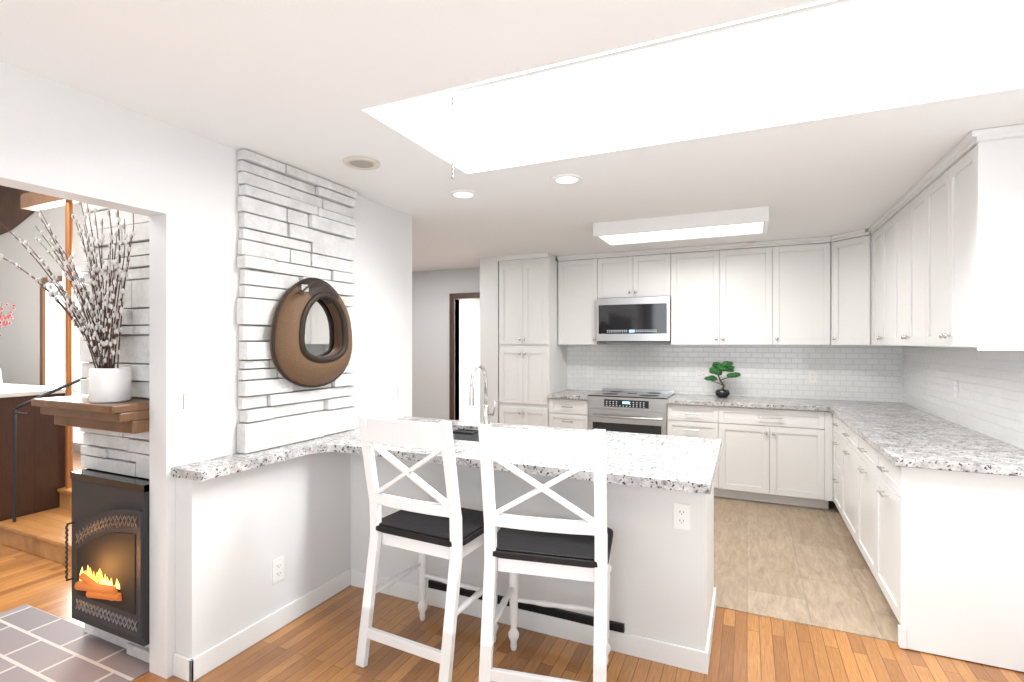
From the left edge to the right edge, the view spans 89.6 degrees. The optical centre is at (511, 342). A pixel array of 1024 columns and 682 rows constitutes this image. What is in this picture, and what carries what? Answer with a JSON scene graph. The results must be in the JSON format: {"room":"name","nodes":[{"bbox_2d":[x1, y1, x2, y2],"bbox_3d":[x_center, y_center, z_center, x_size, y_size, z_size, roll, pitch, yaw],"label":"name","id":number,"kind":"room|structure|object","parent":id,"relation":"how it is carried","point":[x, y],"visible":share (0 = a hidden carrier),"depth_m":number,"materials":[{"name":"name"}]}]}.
{"room":"kitchen","nodes":[
{"label":"kitchen","id":0,"kind":"room"},
{"bbox_2d":[0,203,86,451],"bbox_3d":[-4.109,-0.235,5.356,7.079,3.400,0.120,0,0,24],"label":"wall","id":1,"kind":"structure","parent":0,"point":[20,348],"depth_m":5.98,"materials":[{"name":"paint"}]},
{"bbox_2d":[0,185,34,234],"bbox_3d":[-5.959,-1.544,6.120,2.680,0.779,0.020,0,0,24],"label":"gable","id":2,"kind":"object","parent":1,"relation":"attached to","point":[13,214],"visible":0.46,"depth_m":6.09,"materials":[{"name":"brown wood"}]},
{"bbox_2d":[40,276,61,386],"bbox_3d":[-4.502,-0.070,5.446,1.730,1.310,0.039,0,0,24],"label":"window","id":3,"kind":"structure","parent":1,"relation":"in","point":[50,341],"depth_m":5.75,"materials":[{"name":"white glass"}]},
{"bbox_2d":[62,267,88,443],"bbox_3d":[-4.290,0.130,5.284,1.098,1.830,0.052,0,0,24],"label":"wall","id":4,"kind":"object","parent":3,"relation":"hanging from","point":[77,435],"visible":0.19,"depth_m":5.39,"materials":[{"name":"white paint"}]},
{"bbox_2d":[0,604,148,681],"bbox_3d":[-2.664,1.462,1.486,1.239,0.006,2.495,0,0,24],"label":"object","id":5,"kind":"structure","parent":0,"point":[37,645],"depth_m":2.42,"materials":[{"name":"tile"}]},
{"bbox_2d":[0,60,411,678],"bbox_3d":[-1.893,0.255,1.538,0.120,2.420,5.230,0,0,24],"label":"wall","id":6,"kind":"structure","parent":0,"point":[180,186],"depth_m":2.29,"materials":[{"name":"paint"}]},
{"bbox_2d":[178,388,193,414],"bbox_3d":[-1.464,0.265,2.321,0.009,0.115,0.070,0,0,24],"label":"light switch","id":7,"kind":"object","parent":6,"relation":"attached to","point":[185,401],"visible":1,"depth_m":2.32,"materials":[{"name":"white plastic"}]},
{"bbox_2d":[237,149,356,453],"bbox_3d":[-1.167,-0.203,2.900,0.070,1.502,0.801,0,0,24],"label":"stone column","id":8,"kind":"structure","parent":6,"relation":"attached to","point":[296,225],"depth_m":2.75,"materials":[{"name":"white stone"}]},
{"bbox_2d":[270,278,351,387],"bbox_3d":[-1.070,-0.055,2.878,0.115,0.616,0.582,0,0,24],"label":"mirror","id":9,"kind":"object","parent":8,"relation":"attached to","point":[311,339],"visible":1,"depth_m":2.81,"materials":[{"name":"brown leather"}]},
{"bbox_2d":[395,384,401,399],"bbox_3d":[-0.819,0.358,3.736,0.009,0.115,0.070,0,0,24],"label":"light switch","id":10,"kind":"object","parent":6,"relation":"attached to","point":[398,391],"visible":1,"depth_m":3.73,"materials":[{"name":"white plastic"}]},
{"bbox_2d":[176,452,349,658],"bbox_3d":[-1.234,1.028,2.705,0.109,0.874,0.979,0,0,24],"label":"wall","id":11,"kind":"structure","parent":0,"point":[238,533],"depth_m":2.52,"materials":[{"name":"paint"}]},
{"bbox_2d":[181,570,348,681],"bbox_3d":[-1.187,1.417,2.659,0.015,0.095,0.960,0,0,24],"label":"baseboard","id":12,"kind":"structure","parent":11,"relation":"attached to","point":[188,669],"depth_m":2.52,"materials":[{"name":"white wood"}]},
{"bbox_2d":[272,556,283,583],"bbox_3d":[-1.197,1.165,2.644,0.008,0.115,0.070,0,0,24],"label":"outlet","id":13,"kind":"object","parent":11,"relation":"attached to","point":[277,569],"visible":1,"depth_m":2.64,"materials":[{"name":"white plastic"}]},
{"bbox_2d":[459,299,479,421],"bbox_3d":[-1.159,0.255,8.429,0.100,2.420,2.580,0,0,24],"label":"wall","id":14,"kind":"structure","parent":0,"point":[469,335],"depth_m":9.14,"materials":[{"name":"paint"}]},
{"bbox_2d":[480,257,498,422],"bbox_3d":[-0.132,0.255,6.071,0.225,2.420,0.619,0,0,24],"label":"wall","id":15,"kind":"structure","parent":0,"point":[489,314],"depth_m":5.78,"materials":[{"name":"paint"}]},
{"bbox_2d":[0,544,1023,681],"bbox_3d":[-1.688,1.495,4.616,12.100,0.060,13.000,0,0,24],"label":"floor","id":16,"kind":"structure","parent":0,"point":[318,643],"depth_m":2.43,"materials":[{"name":"brown wood"}]},
{"bbox_2d":[0,383,77,520],"bbox_3d":[-5.638,0.920,4.877,4.295,1.090,0.560,0,0,24],"label":"cabinet","id":17,"kind":"object","parent":16,"relation":"on","point":[40,459],"visible":0.58,"depth_m":3.97,"materials":[{"name":"brown wood"}]},
{"bbox_2d":[0,304,15,391],"bbox_3d":[-3.870,-0.005,3.868,0.350,0.758,0.286,0,0,24],"label":"vase","id":18,"kind":"object","parent":17,"relation":"on","point":[6,322],"visible":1,"depth_m":3.90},
{"bbox_2d":[0,451,86,566],"bbox_3d":[-4.706,1.315,4.865,6.000,0.300,1.240,0,0,24],"label":"steps","id":19,"kind":"structure","parent":16,"relation":"on","point":[42,534],"depth_m":3.67,"materials":[{"name":"brown wood"}]},
{"bbox_2d":[21,192,77,487],"bbox_3d":[-3.414,-0.045,4.083,1.600,2.420,0.100,0,0,24],"label":"wooden post","id":20,"kind":"object","parent":19,"relation":"on","point":[32,201],"visible":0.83,"depth_m":4.14,"materials":[{"name":"brown wood"}]},
{"bbox_2d":[13,378,86,521],"bbox_3d":[-3.440,0.774,4.029,0.202,1.081,0.642,0,0,24],"label":"handrail","id":21,"kind":"object","parent":19,"relation":"on","point":[14,434],"depth_m":3.78,"materials":[{"name":"black metal"}]},
{"bbox_2d":[79,203,148,662],"bbox_3d":[-1.649,-0.234,2.978,0.629,3.399,1.148,0,0,24],"label":"chimney","id":22,"kind":"object","parent":16,"relation":"on","point":[117,452],"visible":0.19,"depth_m":2.44,"materials":[{"name":"white brick"}]},
{"bbox_2d":[31,395,148,433],"bbox_3d":[-1.924,0.331,2.399,0.649,0.132,0.230,0,0,24],"label":"mantel","id":23,"kind":"object","parent":22,"relation":"attached to","point":[131,416],"visible":0.77,"depth_m":2.29,"materials":[{"name":"brown wood"}]},
{"bbox_2d":[0,202,134,402],"bbox_3d":[-2.182,-0.201,2.337,1.014,0.930,0.429,0,0,24],"label":"willow","id":24,"kind":"object","parent":23,"relation":"on","point":[109,382],"visible":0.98,"depth_m":2.28,"materials":[{"name":"white plant"}]},
{"bbox_2d":[65,468,148,645],"bbox_3d":[-1.877,0.988,2.426,0.579,0.713,0.140,0,0,24],"label":"fireplace insert","id":25,"kind":"object","parent":22,"relation":"in","point":[110,552],"visible":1,"depth_m":2.36,"materials":[{"name":"metal"}]},
{"bbox_2d":[356,414,499,681],"bbox_3d":[-0.377,0.897,2.440,0.525,1.139,0.512,0,0,24],"label":"bar stool","id":26,"kind":"object","parent":16,"relation":"on","point":[450,529],"visible":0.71,"depth_m":2.30,"materials":[{"name":"white wood"}]},
{"bbox_2d":[350,433,713,650],"bbox_3d":[0.029,1.028,3.041,2.129,0.874,0.678,0,0,24],"label":"base cabinet","id":27,"kind":"object","parent":16,"relation":"on","point":[662,580],"visible":0.5,"depth_m":2.46,"materials":[{"name":"paint"}]},
{"bbox_2d":[428,580,446,591],"bbox_3d":[-0.410,1.344,2.860,0.117,0.046,0.013,0,0,24],"label":"vent","id":28,"kind":"object","parent":27,"relation":"attached to","point":[433,584],"depth_m":2.86,"materials":[{"name":"black metal"}]},
{"bbox_2d":[171,417,721,494],"bbox_3d":[-0.152,0.569,2.597,2.170,0.040,1.720,0,0,24],"label":"countertop","id":29,"kind":"structure","parent":27,"relation":"on","point":[678,463],"depth_m":2.46,"materials":[{"name":"stone"}]},
{"bbox_2d":[452,429,477,434],"bbox_3d":[-0.280,0.542,3.129,0.140,0.013,0.100,0,0,24],"label":"soap tray","id":30,"kind":"object","parent":29,"relation":"on","point":[465,431],"visible":0.88,"depth_m":3.11,"materials":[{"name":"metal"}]},
{"bbox_2d":[469,364,494,424],"bbox_3d":[-0.191,0.345,3.343,0.110,0.406,0.244,0,0,24],"label":"kitchen faucet","id":31,"kind":"object","parent":29,"relation":"on","point":[486,413],"visible":0.9,"depth_m":3.41,"materials":[{"name":"silver metal"}]},
{"bbox_2d":[459,587,475,596],"bbox_3d":[-0.237,1.346,2.781,0.098,0.041,0.013,0,0,24],"label":"vent","id":32,"kind":"object","parent":27,"relation":"attached to","point":[465,592],"depth_m":2.78,"materials":[{"name":"black metal"}]},
{"bbox_2d":[349,569,710,674],"bbox_3d":[-0.059,1.417,2.702,2.033,0.095,0.016,0,0,24],"label":"baseboard","id":33,"kind":"structure","parent":27,"relation":"attached to","point":[671,654],"depth_m":2.54,"materials":[{"name":"white wood"}]},
{"bbox_2d":[518,602,593,625],"bbox_3d":[0.216,1.344,2.575,0.395,0.046,0.013,0,0,24],"label":"vent","id":34,"kind":"object","parent":27,"relation":"attached to","point":[574,616],"depth_m":2.56,"materials":[{"name":"black metal"}]},
{"bbox_2d":[609,620,624,632],"bbox_3d":[0.499,1.344,2.446,0.071,0.046,0.013,0,0,24],"label":"vent","id":35,"kind":"object","parent":27,"relation":"attached to","point":[613,625],"depth_m":2.44,"materials":[{"name":"black metal"}]},
{"bbox_2d":[674,503,689,530],"bbox_3d":[0.766,0.785,2.328,0.070,0.115,0.008,0,0,24],"label":"outlet","id":36,"kind":"object","parent":27,"relation":"attached to","point":[682,516],"visible":1,"depth_m":2.33,"materials":[{"name":"white plastic"}]},
{"bbox_2d":[478,424,612,681],"bbox_3d":[0.164,0.897,2.206,0.504,1.139,0.488,0,0,15],"label":"bar stool","id":37,"kind":"object","parent":16,"relation":"on","point":[515,545],"visible":1,"depth_m":2.04,"materials":[{"name":"white wood"}]},
{"bbox_2d":[706,587,715,644],"bbox_3d":[1.006,1.417,2.601,0.013,0.095,0.633,0,0,24],"label":"baseboard","id":38,"kind":"structure","parent":16,"relation":"on","point":[713,606],"depth_m":2.57,"materials":[{"name":"white wood"}]},
{"bbox_2d":[0,0,1023,271],"bbox_3d":[-2.515,-1.495,4.223,10.920,1.080,11.600,0,0,24],"label":"ceiling","id":39,"kind":"structure","parent":0,"point":[302,84],"depth_m":2.27,"materials":[{"name":"paint"}]},
{"bbox_2d":[343,156,379,169],"bbox_3d":[-0.797,-0.949,2.737,0.190,0.012,0.190,0,0,24],"label":"recessed light","id":40,"kind":"object","parent":39,"relation":"in","point":[360,163],"visible":0.96,"depth_m":2.72,"materials":[{"name":"beige metal"}]},
{"bbox_2d":[451,97,453,178],"bbox_3d":[-0.306,-1.069,2.667,0.016,0.449,0.015,0,0,24],"label":"pull chain","id":41,"kind":"object","parent":39,"relation":"hanging from","point":[452,176],"visible":0.96,"depth_m":2.67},
{"bbox_2d":[449,189,477,198],"bbox_3d":[-0.311,-0.949,3.307,0.190,0.012,0.190,0,0,24],"label":"recessed light","id":42,"kind":"object","parent":39,"relation":"in","point":[463,194],"visible":0.98,"depth_m":3.29,"materials":[{"name":"white plastic"}]},
{"bbox_2d":[550,173,582,184],"bbox_3d":[0.318,-0.949,3.003,0.190,0.012,0.190,0,0,24],"label":"recessed light","id":43,"kind":"object","parent":39,"relation":"in","point":[566,179],"visible":0.96,"depth_m":2.99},
{"bbox_2d":[593,206,768,245],"bbox_3d":[1.321,-0.902,4.080,1.260,0.104,0.480,0,0,24],"label":"ceiling light","id":44,"kind":"object","parent":39,"relation":"attached to","point":[731,223],"visible":1,"depth_m":3.95,"materials":[{"name":"white plastic"}]},
{"bbox_2d":[412,267,901,419],"bbox_3d":[0.793,0.255,6.056,6.420,2.420,0.120,0,0,24],"label":"wall","id":45,"kind":"structure","parent":0,"point":[432,290],"depth_m":6.82,"materials":[{"name":"grey paint"}]},
{"bbox_2d":[449,292,479,419],"bbox_3d":[-0.426,0.415,6.601,0.790,2.100,0.140,0,0,24],"label":"door frame","id":46,"kind":"structure","parent":45,"relation":"attached to","point":[453,346],"depth_m":6.69,"materials":[{"name":"wood"}]},
{"bbox_2d":[557,253,604,344],"bbox_3d":[0.781,-0.464,5.786,0.446,0.978,0.378,0,0,24],"label":"upper cabinet","id":47,"kind":"object","parent":45,"relation":"attached to","point":[577,286],"visible":0.96,"depth_m":5.65,"materials":[{"name":"white wood"}]},
{"bbox_2d":[597,248,670,298],"bbox_3d":[1.330,-0.712,5.536,0.758,0.484,0.378,0,0,24],"label":"upper cabinet","id":48,"kind":"object","parent":45,"relation":"attached to","point":[637,273],"visible":1,"depth_m":5.38,"materials":[{"name":"white wood"}]},
{"bbox_2d":[596,296,670,341],"bbox_3d":[1.321,-0.234,5.516,0.756,0.463,0.401,0,0,24],"label":"over-the-range microwave","id":49,"kind":"object","parent":48,"relation":"attached to","point":[639,319],"visible":0.98,"depth_m":5.33,"materials":[{"name":"silver metal"}]},
{"bbox_2d":[670,240,781,344],"bbox_3d":[2.128,-0.450,5.189,0.978,0.950,0.348,0,0,24],"label":"upper cabinet","id":50,"kind":"object","parent":45,"relation":"attached to","point":[775,292],"depth_m":5.02,"materials":[{"name":"white wood"}]},
{"bbox_2d":[782,236,830,344],"bbox_3d":[2.709,-0.450,4.924,0.525,0.950,0.348,0,0,24],"label":"upper cabinet","id":51,"kind":"object","parent":45,"relation":"attached to","point":[805,263],"depth_m":4.74,"materials":[{"name":"white wood"}]},
{"bbox_2d":[830,229,874,345],"bbox_3d":[3.172,-0.464,4.568,0.612,0.978,0.612,0,0,24],"label":"upper cabinet","id":52,"kind":"object","parent":45,"relation":"attached to","point":[850,288],"visible":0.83,"depth_m":4.48,"materials":[{"name":"white wood"}]},
{"bbox_2d":[714,496,899,642],"bbox_3d":[1.380,1.462,4.233,3.596,0.004,2.708,0,0,24],"label":"floor","id":53,"kind":"structure","parent":0,"point":[800,564],"depth_m":3.32,"materials":[{"name":"tile"}]},
{"bbox_2d":[497,253,566,426],"bbox_3d":[0.241,0.253,5.884,0.598,2.413,0.648,0,0,24],"label":"pantry cabinet","id":54,"kind":"object","parent":53,"relation":"on","point":[532,363],"visible":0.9,"depth_m":5.62,"materials":[{"name":"white wood"}]},
{"bbox_2d":[549,398,588,429],"bbox_3d":[0.710,1.025,5.668,0.427,0.869,0.652,0,0,24],"label":"base cabinet","id":55,"kind":"object","parent":53,"relation":"on","point":[568,413],"visible":0.35,"depth_m":5.40,"materials":[{"name":"white wood"}]},
{"bbox_2d":[548,389,597,399],"bbox_3d":[0.710,0.569,5.670,0.430,0.040,0.648,0,0,24],"label":"countertop","id":56,"kind":"structure","parent":55,"relation":"on","point":[569,393],"depth_m":5.45,"materials":[{"name":"stone"}]},
{"bbox_2d":[588,388,674,434],"bbox_3d":[1.249,0.990,5.385,0.785,0.950,0.700,0,0,24],"label":"range","id":57,"kind":"object","parent":53,"relation":"on","point":[643,411],"visible":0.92,"depth_m":5.15,"materials":[{"name":"silver metal"}]},
{"bbox_2d":[667,404,726,497],"bbox_3d":[1.863,1.024,5.161,0.517,0.869,0.618,0,0,24],"label":"base cabinet","id":58,"kind":"object","parent":53,"relation":"on","point":[700,421],"depth_m":4.85,"materials":[{"name":"white wood"}]},
{"bbox_2d":[727,407,832,508],"bbox_3d":[2.461,1.024,4.889,0.912,0.869,0.618,0,0,24],"label":"base cabinet","id":59,"kind":"object","parent":53,"relation":"on","point":[781,456],"depth_m":4.59,"materials":[{"name":"white wood"}]},
{"bbox_2d":[667,394,827,410],"bbox_3d":[2.227,0.569,4.976,1.334,0.040,0.652,0,0,24],"label":"countertop","id":60,"kind":"structure","parent":59,"relation":"on","point":[685,399],"depth_m":4.80,"materials":[{"name":"stone"}]},
{"bbox_2d":[704,361,740,397],"bbox_3d":[2.102,0.366,5.152,0.335,0.364,0.140,0,0,24],"label":"bonsai plant","id":61,"kind":"object","parent":60,"relation":"on","point":[717,368],"visible":1,"depth_m":5.12,"materials":[{"name":"green plant"}]},
{"bbox_2d":[832,415,1023,671],"bbox_3d":[2.703,1.025,3.598,0.662,0.869,2.766,0,0,24],"label":"base cabinet","id":62,"kind":"object","parent":53,"relation":"on","point":[942,551],"visible":0.94,"depth_m":2.40,"materials":[{"name":"white wood"}]},
{"bbox_2d":[824,399,1023,476],"bbox_3d":[2.694,0.569,3.587,0.668,0.040,2.793,0,0,24],"label":"countertop","id":63,"kind":"structure","parent":62,"relation":"on","point":[898,434],"depth_m":2.89,"materials":[{"name":"stone"}]},
{"bbox_3d":[2.046,0.255,1.210,0.120,2.420,7.900,0,0,24],"label":"wall","id":64,"kind":"structure","parent":0,"visible":0},
{"bbox_2d":[567,345,898,401],"bbox_3d":[2.113,0.287,5.384,3.220,0.523,0.008,0,0,24],"label":"tile backsplash","id":65,"kind":"structure","parent":64,"relation":"attached to","point":[844,372],"depth_m":5.24,"materials":[{"name":"white tile"}]},
{"bbox_2d":[587,367,592,376],"bbox_3d":[0.895,0.340,5.930,0.070,0.115,0.008,0,0,24],"label":"outlet","id":66,"kind":"object","parent":65,"relation":"attached to","point":[589,371],"visible":1,"depth_m":5.93,"materials":[{"name":"white plastic"}]},
{"bbox_2d":[696,367,707,377],"bbox_3d":[1.996,0.315,5.428,0.116,0.115,0.009,0,0,24],"label":"outlet","id":67,"kind":"object","parent":65,"relation":"attached to","point":[701,372],"visible":1,"depth_m":5.43,"materials":[{"name":"white plastic"}]},
{"bbox_2d":[809,371,816,382],"bbox_3d":[2.920,0.335,5.008,0.070,0.115,0.008,0,0,24],"label":"outlet","id":68,"kind":"object","parent":65,"relation":"attached to","point":[812,376],"visible":1,"depth_m":5.00,"materials":[{"name":"white plastic"}]},
{"bbox_2d":[871,216,887,345],"bbox_3d":[3.009,-0.450,3.892,0.348,0.950,0.752,0,0,24],"label":"upper cabinet","id":69,"kind":"object","parent":64,"relation":"attached to","point":[880,233],"depth_m":4.04,"materials":[{"name":"white wood"}]},
{"bbox_2d":[888,188,919,346],"bbox_3d":[2.727,-0.450,3.274,0.348,0.950,0.833,0,0,24],"label":"upper cabinet","id":70,"kind":"object","parent":64,"relation":"attached to","point":[904,220],"depth_m":3.43,"materials":[{"name":"white wood"}]},
{"bbox_2d":[899,346,1023,448],"bbox_3d":[2.989,0.287,3.435,0.008,0.523,2.760,0,0,24],"label":"tile backsplash","id":71,"kind":"structure","parent":64,"relation":"attached to","point":[989,401],"depth_m":3.28,"materials":[{"name":"white tile"}]},
{"bbox_2d":[954,380,957,397],"bbox_3d":[3.009,0.315,3.499,0.008,0.115,0.070,0,0,24],"label":"outlet","id":72,"kind":"object","parent":71,"relation":"attached to","point":[955,388],"visible":1,"depth_m":3.49,"materials":[{"name":"white plastic"}]},
{"bbox_2d":[920,128,1023,350],"bbox_3d":[2.434,-0.450,2.630,0.348,0.950,0.809,0,0,24],"label":"upper cabinet","id":73,"kind":"object","parent":64,"relation":"attached to","point":[947,231],"depth_m":2.35,"materials":[{"name":"white wood"}]}
]}

